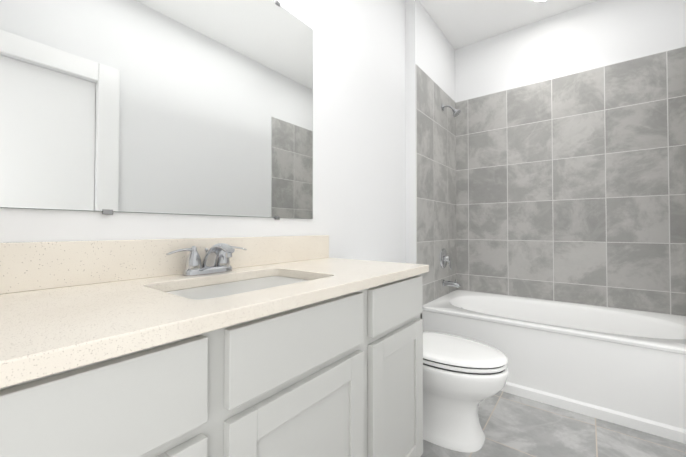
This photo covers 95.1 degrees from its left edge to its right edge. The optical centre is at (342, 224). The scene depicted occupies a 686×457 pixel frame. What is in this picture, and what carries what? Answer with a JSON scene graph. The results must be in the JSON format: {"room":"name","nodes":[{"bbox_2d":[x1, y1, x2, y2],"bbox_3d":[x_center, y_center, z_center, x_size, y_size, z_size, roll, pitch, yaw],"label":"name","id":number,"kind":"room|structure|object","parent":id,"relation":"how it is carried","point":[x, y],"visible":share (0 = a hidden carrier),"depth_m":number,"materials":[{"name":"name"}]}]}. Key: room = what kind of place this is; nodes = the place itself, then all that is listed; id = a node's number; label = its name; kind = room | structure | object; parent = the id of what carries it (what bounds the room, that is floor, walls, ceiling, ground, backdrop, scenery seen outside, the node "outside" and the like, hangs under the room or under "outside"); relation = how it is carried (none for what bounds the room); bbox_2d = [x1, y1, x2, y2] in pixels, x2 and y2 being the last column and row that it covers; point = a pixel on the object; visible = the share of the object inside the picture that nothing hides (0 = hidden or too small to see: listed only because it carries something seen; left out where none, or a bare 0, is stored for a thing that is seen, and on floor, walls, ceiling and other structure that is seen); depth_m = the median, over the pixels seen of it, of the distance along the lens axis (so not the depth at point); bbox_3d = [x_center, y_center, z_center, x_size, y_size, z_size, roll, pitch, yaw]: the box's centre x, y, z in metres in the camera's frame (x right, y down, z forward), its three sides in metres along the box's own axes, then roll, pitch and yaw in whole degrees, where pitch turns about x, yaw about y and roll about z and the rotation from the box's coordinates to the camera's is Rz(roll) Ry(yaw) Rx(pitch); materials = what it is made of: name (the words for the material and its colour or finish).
{"room":"bathroom","nodes":[
{"label":"bathroom","id":0,"kind":"room"},
{"bbox_2d":[0,0,405,262],"bbox_3d":[-0.372,-0.334,1.339,0.100,2.740,2.618,-1,-1,38],"label":"wall","id":1,"kind":"structure","parent":0,"point":[359,149],"depth_m":1.75,"materials":[{"name":"white paint"}]},
{"bbox_2d":[0,0,312,219],"bbox_3d":[-0.590,-0.502,0.970,0.008,0.951,1.443,-1,-1,38],"label":"mirror","id":2,"kind":"object","parent":1,"relation":"attached to","point":[185,107],"visible":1,"depth_m":0.98,"materials":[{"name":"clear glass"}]},
{"bbox_2d":[0,235,331,290],"bbox_3d":[-0.570,0.103,0.975,0.020,0.114,1.606,-1,-1,38],"label":"backsplash","id":3,"kind":"structure","parent":1,"relation":"attached to","point":[23,266],"depth_m":0.88,"materials":[{"name":"beige stone"}]},
{"bbox_2d":[405,0,454,263],"bbox_3d":[0.764,-0.313,2.741,0.179,2.740,0.990,-1,-1,38],"label":"wall","id":4,"kind":"structure","parent":0,"point":[429,50],"depth_m":2.35,"materials":[{"name":"white paint"}]},
{"bbox_2d":[415,64,456,318],"bbox_3d":[0.804,-0.058,2.637,0.008,2.226,0.882,-1,-1,38],"label":"wall tile","id":5,"kind":"structure","parent":4,"relation":"attached to","point":[435,130],"depth_m":2.56,"materials":[{"name":"grey tile"}]},
{"bbox_2d":[440,248,451,268],"bbox_3d":[0.890,0.295,2.681,0.066,0.180,0.176,-1,-1,38],"label":"tub valve","id":6,"kind":"object","parent":5,"relation":"attached to","point":[444,258],"visible":1,"depth_m":2.66,"materials":[{"name":"silver metal"}]},
{"bbox_2d":[441,104,460,116],"bbox_3d":[0.924,-0.976,2.674,0.152,0.132,0.072,-1,-1,38],"label":"shower head","id":7,"kind":"object","parent":5,"relation":"attached to","point":[456,112],"visible":1,"depth_m":2.65},
{"bbox_2d":[442,279,460,287],"bbox_3d":[0.921,0.497,2.654,0.144,0.068,0.056,-1,-1,38],"label":"tub spout","id":8,"kind":"object","parent":5,"relation":"attached to","point":[450,283],"visible":1,"depth_m":2.64,"materials":[{"name":"silver metal"}]},
{"bbox_2d":[419,0,596,49],"bbox_3d":[0.611,-1.756,1.225,1.820,0.100,3.608,-1,-1,38],"label":"ceiling","id":9,"kind":"structure","parent":0,"point":[461,23],"depth_m":2.52,"materials":[{"name":"white paint"}]},
{"bbox_2d":[531,0,547,2],"bbox_3d":[1.477,-1.685,2.293,0.190,0.008,0.190,-1,-1,38],"label":"recessed light","id":10,"kind":"object","parent":9,"relation":"in","point":[537,1],"visible":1,"depth_m":2.37,"materials":[{"name":"white paint"}]},
{"bbox_2d":[421,391,685,456],"bbox_3d":[0.611,1.084,1.183,1.820,0.100,3.608,-1,-1,38],"label":"floor","id":11,"kind":"structure","parent":0,"point":[512,425],"depth_m":1.54,"materials":[{"name":"tile"}]},
{"bbox_2d":[0,275,422,456],"bbox_3d":[-0.368,0.608,0.808,0.536,0.840,1.596,-1,-1,38],"label":"bathroom vanity","id":12,"kind":"object","parent":11,"relation":"on","point":[288,346],"depth_m":0.64,"materials":[{"name":"grey paint"}]},
{"bbox_2d":[0,259,428,390],"bbox_3d":[-0.358,0.173,0.817,0.548,0.030,1.616,-1,-1,38],"label":"countertop","id":13,"kind":"structure","parent":12,"relation":"on","point":[46,332],"depth_m":0.58,"materials":[{"name":"beige stone"}]},
{"bbox_2d":[166,243,246,275],"bbox_3d":[-0.406,0.110,1.011,0.155,0.101,0.272,-1,-1,38],"label":"faucet","id":14,"kind":"object","parent":13,"relation":"on","point":[216,259],"visible":0.98,"depth_m":1.00,"materials":[{"name":"silver metal"}]},
{"bbox_2d":[168,271,315,298],"bbox_3d":[-0.276,0.251,0.913,0.345,0.147,0.498,-1,-1,38],"label":"sink","id":15,"kind":"object","parent":13,"relation":"in","point":[266,278],"depth_m":1.00,"materials":[{"name":"white ceramic"}]},
{"bbox_2d":[423,332,508,452],"bbox_3d":[0.448,0.661,1.658,0.768,0.760,0.450,-1,-1,38],"label":"toilet","id":16,"kind":"object","parent":11,"relation":"on","point":[463,377],"visible":0.54,"depth_m":1.46,"materials":[{"name":"white ceramic"}]},
{"bbox_2d":[422,290,685,443],"bbox_3d":[1.423,0.826,2.171,1.521,0.445,0.838,-1,-1,38],"label":"bathtub","id":17,"kind":"object","parent":11,"relation":"on","point":[623,367],"visible":0.79,"depth_m":1.81,"materials":[{"name":"white ceramic"}]},
{"bbox_2d":[455,0,685,101],"bbox_3d":[1.685,-0.315,2.590,1.820,2.740,0.100,-1,-1,38],"label":"wall","id":18,"kind":"structure","parent":0,"point":[595,34],"depth_m":2.46,"materials":[{"name":"white paint"}]},
{"bbox_2d":[456,46,685,315],"bbox_3d":[1.683,-0.059,2.520,1.541,2.226,0.008,-1,-1,38],"label":"wall tile","id":19,"kind":"structure","parent":18,"relation":"attached to","point":[570,188],"depth_m":2.40,"materials":[{"name":"grey tile"}]}
]}

